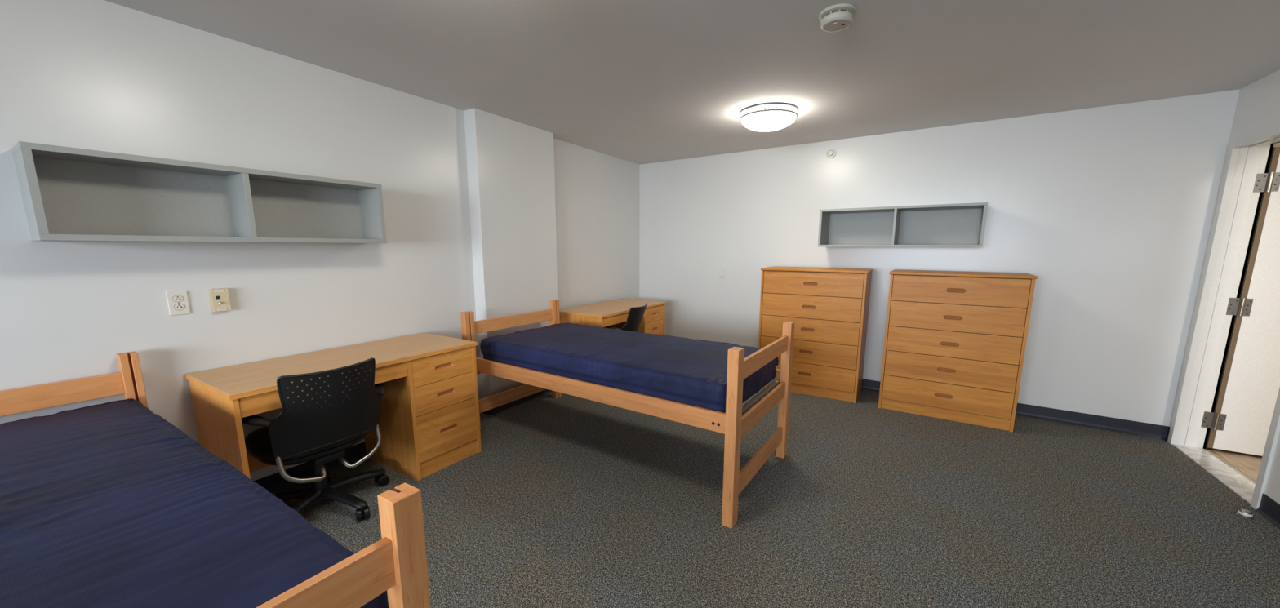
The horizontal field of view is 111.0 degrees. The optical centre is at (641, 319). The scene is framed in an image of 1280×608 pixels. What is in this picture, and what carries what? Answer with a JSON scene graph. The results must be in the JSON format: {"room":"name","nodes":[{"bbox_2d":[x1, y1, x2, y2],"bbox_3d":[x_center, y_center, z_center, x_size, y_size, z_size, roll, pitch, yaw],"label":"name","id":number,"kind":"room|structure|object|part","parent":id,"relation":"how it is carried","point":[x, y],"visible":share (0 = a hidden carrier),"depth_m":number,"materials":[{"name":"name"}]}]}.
{"room":"dorm room","nodes":[
{"label":"dorm room","id":0,"kind":"room"},
{"bbox_2d":[0,0,639,481],"bbox_3d":[-2.373,-0.149,1.985,0.155,2.388,9.102,6,11,31],"label":"wall","id":1,"kind":"structure","parent":0,"point":[100,75],"depth_m":2.21,"materials":[{"name":"white paint"}]},
{"bbox_2d":[165,290,190,315],"bbox_3d":[-2.216,-0.078,2.103,0.009,0.114,0.070,6,11,31],"label":"wall outlet","id":2,"kind":"object","parent":1,"relation":"attached to","point":[177,300],"visible":1,"depth_m":2.10,"materials":[{"name":"white plastic"}]},
{"bbox_2d":[173,295,182,302],"bbox_3d":[-2.213,-0.097,2.098,0.002,0.029,0.035,6,11,31],"label":"socket","id":3,"kind":"object","parent":2,"relation":"attached to","point":[175,298],"depth_m":2.10,"materials":[{"name":"white plastic"}]},
{"bbox_2d":[173,303,184,310],"bbox_3d":[-2.213,-0.059,2.104,0.002,0.029,0.035,6,11,31],"label":"socket","id":4,"kind":"object","parent":2,"relation":"attached to","point":[176,306],"depth_m":2.10,"materials":[{"name":"white plastic"}]},
{"bbox_2d":[11,141,386,243],"bbox_3d":[-1.986,-0.558,2.183,0.235,0.348,1.262,6,11,31],"label":"wall shelf","id":5,"kind":"object","parent":1,"relation":"attached to","point":[68,193],"visible":1,"depth_m":2.04,"materials":[{"name":"grey laminate"}]},
{"bbox_3d":[-2.310,-0.474,1.662,0.234,0.300,0.024,6,11,31],"label":"panel","id":6,"kind":"part","parent":5,"relation":"part of","materials":[{"name":"grey laminate"}]},
{"bbox_3d":[-1.662,-0.643,2.704,0.234,0.300,0.024,6,11,31],"label":"panel","id":7,"kind":"part","parent":5,"relation":"part of","materials":[{"name":"grey laminate"}]},
{"bbox_2d":[208,288,231,311],"bbox_3d":[-2.127,-0.097,2.220,0.037,0.114,0.067,6,11,31],"label":"jack","id":8,"kind":"object","parent":1,"relation":"attached to","point":[220,298],"visible":1,"depth_m":2.21,"materials":[{"name":"beige plastic"}]},
{"bbox_2d":[253,441,366,493],"bbox_3d":[-2.999,1.172,0.989,0.016,0.102,6.407,6,11,31],"label":"baseboard","id":9,"kind":"structure","parent":1,"relation":"attached to","point":[274,482],"depth_m":2.61,"materials":[{"name":"black plastic"}]},
{"bbox_2d":[481,408,491,415],"bbox_3d":[-1.303,0.737,3.662,0.127,0.102,0.016,6,11,31],"label":"baseboard","id":10,"kind":"structure","parent":1,"relation":"attached to","point":[487,412],"depth_m":3.65,"materials":[{"name":"black plastic"}]},
{"bbox_2d":[463,107,558,399],"bbox_3d":[-1.077,-0.450,3.843,0.130,2.388,0.850,6,11,31],"label":"wall pillar","id":11,"kind":"structure","parent":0,"point":[510,163],"depth_m":3.65,"materials":[{"name":"white paint"}]},
{"bbox_2d":[491,389,551,415],"bbox_3d":[-1.022,0.684,3.992,0.016,0.102,0.852,6,11,31],"label":"baseboard","id":12,"kind":"structure","parent":11,"relation":"attached to","point":[495,411],"depth_m":3.88,"materials":[{"name":"black plastic"}]},
{"bbox_2d":[104,0,1279,164],"bbox_3d":[0.401,-1.091,0.049,7.000,0.120,9.600,6,11,31],"label":"ceiling","id":13,"kind":"structure","parent":0,"point":[638,82],"depth_m":2.36,"materials":[{"name":"paint"}]},
{"bbox_2d":[739,102,798,131],"bbox_3d":[0.952,-1.500,3.324,0.424,0.131,0.425,6,11,31],"label":"ceiling light","id":14,"kind":"object","parent":13,"relation":"attached to","point":[766,117],"visible":1,"depth_m":3.19,"materials":[{"name":"white glass"}]},
{"bbox_2d":[818,3,856,32],"bbox_3d":[0.851,-1.306,1.919,0.150,0.059,0.150,6,11,31],"label":"smoke detector","id":15,"kind":"object","parent":13,"relation":"attached to","point":[837,17],"visible":1,"depth_m":1.88,"materials":[{"name":"white plastic"}]},
{"bbox_2d":[824,8,849,16],"bbox_3d":[0.851,-1.316,1.917,0.114,0.011,0.110,6,11,31],"label":"vent","id":16,"kind":"object","parent":15,"relation":"attached to","point":[828,12],"depth_m":1.87,"materials":[{"name":"white plastic"}]},
{"bbox_2d":[271,386,1279,607],"bbox_3d":[-0.475,1.294,0.981,4.964,0.120,9.600,6,11,31],"label":"floor","id":17,"kind":"structure","parent":0,"point":[566,501],"depth_m":2.27,"materials":[{"name":"grey carpet"}]},
{"bbox_2d":[0,351,431,607],"bbox_3d":[-1.608,0.751,1.090,2.168,0.907,0.957,6,11,31],"label":"frame","id":18,"kind":"object","parent":17,"relation":"on","point":[396,564],"visible":0.3,"depth_m":0.85,"materials":[{"name":"brown wood"}]},
{"bbox_3d":[-2.273,0.597,2.014,0.054,0.907,0.056,6,11,31],"label":"post","id":19,"kind":"part","parent":18,"relation":"part of","materials":[{"name":"brown wood"}]},
{"bbox_2d":[0,398,388,607],"bbox_3d":[-1.606,0.574,1.053,2.027,0.243,0.916,6,11,31],"label":"mattress","id":20,"kind":"object","parent":18,"relation":"on","point":[111,504],"visible":0.97,"depth_m":1.04,"materials":[{"name":"blue fabric"}]},
{"bbox_3d":[-0.471,0.783,0.924,0.054,0.907,0.056,6,11,31],"label":"post","id":21,"kind":"part","parent":18,"relation":"part of","materials":[{"name":"brown wood"}]},
{"bbox_2d":[241,357,389,521],"bbox_3d":[-1.682,0.601,2.274,0.633,0.818,0.646,6,11,31],"label":"office chair","id":22,"kind":"object","parent":17,"relation":"on","point":[318,436],"visible":0.93,"depth_m":2.10,"materials":[{"name":"black plastic"}]},
{"bbox_3d":[-1.798,0.443,1.986,0.366,0.048,0.085,4,10,23],"label":"armrest","id":23,"kind":"part","parent":22,"relation":"part of","materials":[{"name":"black plastic"}]},
{"bbox_3d":[-1.859,0.922,2.280,0.298,0.066,0.064,-3,10,-16],"label":"leg","id":24,"kind":"part","parent":22,"relation":"part of","materials":[{"name":"black plastic"}]},
{"bbox_3d":[-1.701,0.942,2.160,0.064,0.066,0.298,0,9,1],"label":"leg","id":25,"kind":"part","parent":22,"relation":"part of","materials":[{"name":"black plastic"}]},
{"bbox_3d":[-1.713,0.584,2.282,0.470,0.066,0.500,6,11,31],"label":"seat","id":26,"kind":"part","parent":22,"relation":"part of","materials":[{"name":"black plastic"}]},
{"bbox_3d":[-1.482,0.419,2.112,0.127,0.391,0.472,6,11,31],"label":"backrest","id":27,"kind":"part","parent":22,"relation":"part of","materials":[{"name":"black plastic"}]},
{"bbox_3d":[-1.792,0.892,2.463,0.064,0.066,0.298,-6,11,-34],"label":"leg","id":28,"kind":"part","parent":22,"relation":"part of","materials":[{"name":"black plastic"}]},
{"bbox_3d":[-1.538,0.925,2.272,0.298,0.066,0.064,3,10,19],"label":"leg","id":29,"kind":"part","parent":22,"relation":"part of","materials":[{"name":"black plastic"}]},
{"bbox_3d":[-1.594,0.894,2.458,0.064,0.066,0.298,7,12,37],"label":"leg","id":30,"kind":"part","parent":22,"relation":"part of","materials":[{"name":"black plastic"}]},
{"bbox_3d":[-1.511,0.367,2.448,0.366,0.048,0.085,8,12,39],"label":"armrest","id":31,"kind":"part","parent":22,"relation":"part of","materials":[{"name":"black plastic"}]},
{"bbox_2d":[183,333,481,481],"bbox_3d":[-1.652,0.582,2.566,0.594,0.762,1.234,6,11,31],"label":"desk","id":32,"kind":"object","parent":17,"relation":"on","point":[429,421],"visible":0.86,"depth_m":2.59,"materials":[{"name":"laminate"}]},
{"bbox_3d":[-1.964,0.676,2.065,0.574,0.738,0.021,6,11,31],"label":"panel","id":33,"kind":"part","parent":32,"relation":"part of","materials":[{"name":"brown wood"}]},
{"bbox_3d":[-2.002,0.744,2.551,0.018,0.105,0.738,6,11,31],"label":"panel","id":34,"kind":"part","parent":32,"relation":"part of","materials":[{"name":"brown wood"}]},
{"bbox_3d":[-1.531,0.331,2.191,0.018,0.085,0.734,6,11,31],"label":"drawer","id":35,"kind":"part","parent":32,"relation":"part of","materials":[{"name":"brown wood"}]},
{"bbox_3d":[-1.567,0.572,2.704,0.574,0.738,0.021,6,11,31],"label":"panel","id":36,"kind":"part","parent":32,"relation":"part of","materials":[{"name":"brown wood"}]},
{"bbox_3d":[-1.219,0.288,2.699,0.018,0.163,0.408,6,11,31],"label":"drawer","id":37,"kind":"part","parent":32,"relation":"part of","materials":[{"name":"brown wood"}]},
{"bbox_3d":[-1.220,0.457,2.727,0.018,0.172,0.408,6,11,31],"label":"drawer","id":38,"kind":"part","parent":32,"relation":"part of","materials":[{"name":"brown wood"}]},
{"bbox_3d":[-1.218,0.289,2.698,0.016,0.037,0.126,6,11,31],"label":"handle","id":39,"kind":"part","parent":32,"relation":"part of","materials":[{"name":"brown wood"}]},
{"bbox_3d":[-1.220,0.688,2.765,0.018,0.288,0.408,6,11,31],"label":"drawer","id":40,"kind":"part","parent":32,"relation":"part of","materials":[{"name":"brown wood"}]},
{"bbox_3d":[-1.218,0.457,2.726,0.016,0.037,0.126,6,11,31],"label":"handle","id":41,"kind":"part","parent":32,"relation":"part of","materials":[{"name":"brown wood"}]},
{"bbox_3d":[-1.219,0.688,2.764,0.016,0.037,0.126,6,11,31],"label":"handle","id":42,"kind":"part","parent":32,"relation":"part of","materials":[{"name":"brown wood"}]},
{"bbox_3d":[-1.340,0.512,3.069,0.574,0.738,0.025,6,11,31],"label":"panel","id":43,"kind":"part","parent":32,"relation":"part of","materials":[{"name":"brown wood"}]},
{"bbox_2d":[559,298,666,335],"bbox_3d":[-0.298,0.234,4.706,0.594,0.762,1.228,6,11,31],"label":"desk","id":44,"kind":"object","parent":17,"relation":"on","point":[611,313],"visible":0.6,"depth_m":4.53,"materials":[{"name":"laminate"}]},
{"bbox_3d":[-0.608,0.327,4.208,0.574,0.738,0.021,6,11,31],"label":"panel","id":45,"kind":"part","parent":44,"relation":"part of","materials":[{"name":"brown wood"}]},
{"bbox_3d":[-0.175,-0.018,4.334,0.018,0.085,0.734,6,11,31],"label":"drawer","id":46,"kind":"part","parent":44,"relation":"part of","materials":[{"name":"brown wood"}]},
{"bbox_3d":[-0.211,0.224,4.847,0.574,0.738,0.021,6,11,31],"label":"panel","id":47,"kind":"part","parent":44,"relation":"part of","materials":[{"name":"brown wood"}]},
{"bbox_3d":[0.134,0.110,4.867,0.018,0.172,0.401,6,11,31],"label":"drawer","id":48,"kind":"part","parent":44,"relation":"part of","materials":[{"name":"brown wood"}]},
{"bbox_3d":[0.135,-0.059,4.839,0.018,0.163,0.401,6,11,31],"label":"drawer","id":49,"kind":"part","parent":44,"relation":"part of","materials":[{"name":"brown wood"}]},
{"bbox_3d":[0.012,0.165,5.206,0.574,0.738,0.025,6,11,31],"label":"panel","id":50,"kind":"part","parent":44,"relation":"part of","materials":[{"name":"brown wood"}]},
{"bbox_2d":[604,302,647,331],"bbox_3d":[-0.285,0.246,4.462,0.667,0.818,0.646,4,10,22],"label":"office chair","id":51,"kind":"object","parent":17,"relation":"on","point":[635,315],"visible":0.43,"depth_m":4.20,"materials":[{"name":"black plastic"}]},
{"bbox_3d":[-0.373,0.089,4.165,0.366,0.048,0.085,2,10,14],"label":"armrest","id":52,"kind":"part","parent":51,"relation":"part of","materials":[{"name":"black plastic"}]},
{"bbox_3d":[-0.079,0.057,4.338,0.214,0.391,0.472,4,10,22],"label":"backrest","id":53,"kind":"part","parent":51,"relation":"part of","materials":[{"name":"black plastic"}]},
{"bbox_2d":[460,299,794,528],"bbox_3d":[-0.172,0.431,3.081,2.126,0.903,0.957,6,11,33],"label":"frame","id":54,"kind":"object","parent":17,"relation":"on","point":[737,420],"visible":0.56,"depth_m":2.54,"materials":[{"name":"brown wood"}]},
{"bbox_3d":[-1.278,0.393,3.285,0.055,0.903,0.074,6,11,33],"label":"post","id":55,"kind":"part","parent":54,"relation":"part of","materials":[{"name":"brown wood"}]},
{"bbox_3d":[-0.788,0.276,4.010,0.055,0.903,0.074,6,11,33],"label":"post","id":56,"kind":"part","parent":54,"relation":"part of","materials":[{"name":"brown wood"}]},
{"bbox_3d":[-0.429,0.415,2.689,2.040,0.100,0.024,6,11,33],"label":"rail","id":57,"kind":"part","parent":54,"relation":"part of","materials":[{"name":"brown wood"}]},
{"bbox_2d":[480,322,778,413],"bbox_3d":[-0.140,0.267,3.035,1.922,0.218,0.917,6,11,33],"label":"mattress","id":58,"kind":"object","parent":54,"relation":"on","point":[685,371],"visible":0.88,"depth_m":2.70,"materials":[{"name":"blue fabric"}]},
{"bbox_3d":[0.444,0.586,2.152,0.055,0.903,0.074,6,11,33],"label":"post","id":59,"kind":"part","parent":54,"relation":"part of","materials":[{"name":"brown wood"}]},
{"bbox_3d":[-0.153,0.384,3.061,1.951,0.026,0.897,6,11,33],"label":"support frame","id":60,"kind":"part","parent":54,"relation":"part of","materials":[{"name":"beige metal"}]},
{"bbox_3d":[0.085,0.292,3.449,2.040,0.100,0.024,6,11,33],"label":"rail","id":61,"kind":"part","parent":54,"relation":"part of","materials":[{"name":"brown wood"}]},
{"bbox_3d":[0.934,0.468,2.877,0.055,0.903,0.074,6,11,33],"label":"post","id":62,"kind":"part","parent":54,"relation":"part of","materials":[{"name":"brown wood"}]},
{"bbox_2d":[758,266,873,403],"bbox_3d":[1.650,0.101,4.266,0.926,1.181,0.463,6,11,32],"label":"dresser","id":63,"kind":"object","parent":17,"relation":"on","point":[828,308],"visible":0.94,"depth_m":4.03,"materials":[{"name":"brown wood"}]},
{"bbox_3d":[1.276,0.072,4.503,0.020,1.159,0.451,6,11,32],"label":"panel","id":64,"kind":"part","parent":63,"relation":"part of","materials":[{"name":"brown wood"}]},
{"bbox_3d":[1.537,0.517,4.154,0.126,0.037,0.018,6,11,32],"label":"handle","id":65,"kind":"part","parent":63,"relation":"part of","materials":[{"name":"brown wood"}]},
{"bbox_3d":[1.538,0.307,4.120,0.126,0.037,0.018,6,11,32],"label":"handle","id":66,"kind":"part","parent":63,"relation":"part of","materials":[{"name":"brown wood"}]},
{"bbox_3d":[1.539,0.097,4.085,0.126,0.037,0.018,6,11,32],"label":"handle","id":67,"kind":"part","parent":63,"relation":"part of","materials":[{"name":"brown wood"}]},
{"bbox_3d":[1.540,-0.113,4.051,0.126,0.037,0.018,6,11,32],"label":"handle","id":68,"kind":"part","parent":63,"relation":"part of","materials":[{"name":"brown wood"}]},
{"bbox_3d":[1.539,0.306,4.121,0.862,0.211,0.020,6,11,32],"label":"drawer","id":69,"kind":"part","parent":63,"relation":"part of","materials":[{"name":"brown wood"}]},
{"bbox_3d":[1.540,-0.324,4.016,0.126,0.037,0.018,6,11,32],"label":"handle","id":70,"kind":"part","parent":63,"relation":"part of","materials":[{"name":"brown wood"}]},
{"bbox_3d":[1.540,0.096,4.087,0.862,0.205,0.020,6,11,32],"label":"drawer","id":71,"kind":"part","parent":63,"relation":"part of","materials":[{"name":"brown wood"}]},
{"bbox_3d":[1.540,-0.113,4.052,0.862,0.209,0.020,6,11,32],"label":"drawer","id":72,"kind":"part","parent":63,"relation":"part of","materials":[{"name":"brown wood"}]},
{"bbox_3d":[1.541,-0.324,4.018,0.862,0.208,0.020,6,11,32],"label":"drawer","id":73,"kind":"part","parent":63,"relation":"part of","materials":[{"name":"brown wood"}]},
{"bbox_3d":[1.538,0.517,4.156,0.862,0.207,0.020,6,11,32],"label":"drawer","id":74,"kind":"part","parent":63,"relation":"part of","materials":[{"name":"brown wood"}]},
{"bbox_3d":[2.028,0.151,4.038,0.020,1.159,0.451,6,11,32],"label":"panel","id":75,"kind":"part","parent":63,"relation":"part of","materials":[{"name":"brown wood"}]},
{"bbox_2d":[878,269,1037,432],"bbox_3d":[2.555,0.203,3.666,0.926,1.181,0.463,6,11,33],"label":"dresser","id":76,"kind":"object","parent":17,"relation":"on","point":[955,341],"visible":1,"depth_m":3.46,"materials":[{"name":"brown wood"}]},
{"bbox_3d":[2.188,0.172,3.913,0.020,1.159,0.451,6,11,33],"label":"panel","id":77,"kind":"part","parent":76,"relation":"part of","materials":[{"name":"brown wood"}]},
{"bbox_3d":[2.438,0.619,3.558,0.126,0.037,0.018,6,11,33],"label":"handle","id":78,"kind":"part","parent":76,"relation":"part of","materials":[{"name":"brown wood"}]},
{"bbox_3d":[2.439,0.408,3.523,0.126,0.037,0.018,6,11,33],"label":"handle","id":79,"kind":"part","parent":76,"relation":"part of","materials":[{"name":"brown wood"}]},
{"bbox_3d":[2.439,0.619,3.559,0.862,0.207,0.020,6,11,33],"label":"drawer","id":80,"kind":"part","parent":76,"relation":"part of","materials":[{"name":"brown wood"}]},
{"bbox_3d":[2.440,0.198,3.488,0.126,0.037,0.018,6,11,33],"label":"handle","id":81,"kind":"part","parent":76,"relation":"part of","materials":[{"name":"brown wood"}]},
{"bbox_3d":[2.440,0.408,3.524,0.862,0.211,0.020,6,11,33],"label":"drawer","id":82,"kind":"part","parent":76,"relation":"part of","materials":[{"name":"brown wood"}]},
{"bbox_3d":[2.440,-0.012,3.454,0.126,0.037,0.018,6,11,33],"label":"handle","id":83,"kind":"part","parent":76,"relation":"part of","materials":[{"name":"brown wood"}]},
{"bbox_3d":[2.441,0.197,3.490,0.862,0.205,0.020,6,11,33],"label":"drawer","id":84,"kind":"part","parent":76,"relation":"part of","materials":[{"name":"brown wood"}]},
{"bbox_3d":[2.441,-0.223,3.419,0.126,0.037,0.018,6,11,33],"label":"handle","id":85,"kind":"part","parent":76,"relation":"part of","materials":[{"name":"brown wood"}]},
{"bbox_3d":[2.441,-0.012,3.455,0.862,0.209,0.020,6,11,33],"label":"drawer","id":86,"kind":"part","parent":76,"relation":"part of","materials":[{"name":"brown wood"}]},
{"bbox_3d":[2.442,-0.223,3.421,0.862,0.208,0.020,6,11,33],"label":"drawer","id":87,"kind":"part","parent":76,"relation":"part of","materials":[{"name":"brown wood"}]},
{"bbox_3d":[2.927,0.254,3.429,0.020,1.159,0.451,6,11,33],"label":"panel","id":88,"kind":"part","parent":76,"relation":"part of","materials":[{"name":"brown wood"}]},
{"bbox_2d":[1235,508,1253,519],"bbox_3d":[3.142,1.012,2.291,0.056,0.035,0.056,6,11,31],"label":"door stop","id":89,"kind":"object","parent":17,"relation":"on","point":[1244,513],"visible":1,"depth_m":2.28,"materials":[{"name":"silver metal"}]},
{"bbox_2d":[639,89,1239,426],"bbox_3d":[1.939,-0.533,4.408,5.029,2.388,0.155,7,11,34],"label":"wall","id":90,"kind":"structure","parent":0,"point":[1111,208],"depth_m":3.51,"materials":[{"name":"white paint"}]},
{"bbox_2d":[718,267,724,277],"bbox_3d":[0.912,-0.533,5.030,0.072,0.116,0.010,7,11,34],"label":"blank wall plate","id":91,"kind":"object","parent":90,"relation":"attached to","point":[722,270],"visible":1,"depth_m":5.03,"materials":[{"name":"white plastic"}]},
{"bbox_2d":[826,148,835,158],"bbox_3d":[1.809,-1.590,4.213,0.090,0.090,0.032,7,11,34],"label":"sprinkler","id":92,"kind":"object","parent":90,"relation":"attached to","point":[831,153],"visible":1,"depth_m":4.21,"materials":[{"name":"white plastic"}]},
{"bbox_2d":[817,202,987,247],"bbox_3d":[2.228,-0.802,3.852,1.217,0.338,0.343,7,11,34],"label":"wall shelf","id":93,"kind":"object","parent":90,"relation":"attached to","point":[959,224],"visible":1,"depth_m":3.89,"materials":[{"name":"grey metal"}]},
{"bbox_3d":[1.737,-0.860,4.190,0.020,0.298,0.343,7,11,34],"label":"panel","id":94,"kind":"part","parent":93,"relation":"part of","materials":[{"name":"grey laminate"}]},
{"bbox_3d":[2.720,-0.745,3.516,0.020,0.298,0.343,7,11,34],"label":"panel","id":95,"kind":"part","parent":93,"relation":"part of","materials":[{"name":"grey metal"}]},
{"bbox_2d":[862,378,1168,439],"bbox_3d":[1.906,0.608,4.511,4.671,0.102,0.016,7,11,34],"label":"baseboard","id":96,"kind":"structure","parent":90,"relation":"attached to","point":[1119,425],"depth_m":3.44,"materials":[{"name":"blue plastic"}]},
{"bbox_2d":[1168,69,1279,504],"bbox_3d":[1.628,0.302,-0.675,0.155,2.388,8.683,6,11,31],"label":"wall","id":97,"kind":"structure","parent":0,"point":[1257,109],"depth_m":2.64,"materials":[{"name":"white paint"}]},
{"bbox_2d":[1164,426,1170,441],"bbox_3d":[3.809,0.832,3.187,0.016,0.102,0.047,6,11,31],"label":"baseboard","id":98,"kind":"structure","parent":97,"relation":"attached to","point":[1167,434],"depth_m":3.19,"materials":[{"name":"black plastic"}]},
{"bbox_2d":[1172,444,1255,504],"bbox_3d":[3.607,0.967,2.721,0.150,0.026,0.886,6,11,31],"label":"threshold","id":99,"kind":"object","parent":97,"relation":"attached to","point":[1234,481],"depth_m":2.75,"materials":[{"name":"white stone"}]},
{"bbox_2d":[1167,124,1279,509],"bbox_3d":[3.615,-0.056,2.550,0.178,2.060,0.986,6,11,31],"label":"door frame","id":100,"kind":"structure","parent":97,"relation":"in","point":[1237,211],"depth_m":2.90,"materials":[{"name":"paint"}]},
{"bbox_2d":[1200,146,1279,456],"bbox_3d":[4.298,-0.053,2.674,0.961,1.982,0.059,6,11,31],"label":"door","id":101,"kind":"structure","parent":100,"relation":"attached to","point":[1240,421],"depth_m":2.87,"materials":[{"name":"white paint"}]},
{"bbox_2d":[1255,493,1279,528],"bbox_3d":[1.282,1.493,-0.880,0.016,0.102,7.650,6,11,31],"label":"baseboard","id":102,"kind":"structure","parent":97,"relation":"attached to","point":[1268,508],"depth_m":2.27,"materials":[{"name":"black plastic"}]},
{"bbox_2d":[1204,446,1262,484],"bbox_3d":[4.201,1.167,1.858,1.790,0.116,3.200,6,11,31],"label":"floor","id":103,"kind":"structure","parent":0,"point":[1247,465],"depth_m":2.90,"materials":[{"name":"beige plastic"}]},
{"bbox_2d":[1273,142,1279,147],"bbox_3d":[4.141,-0.070,1.635,1.681,2.388,3.300,6,11,31],"label":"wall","id":104,"kind":"structure","parent":0,"point":[1276,144],"depth_m":2.77,"materials":[{"name":"paint"}]}
]}

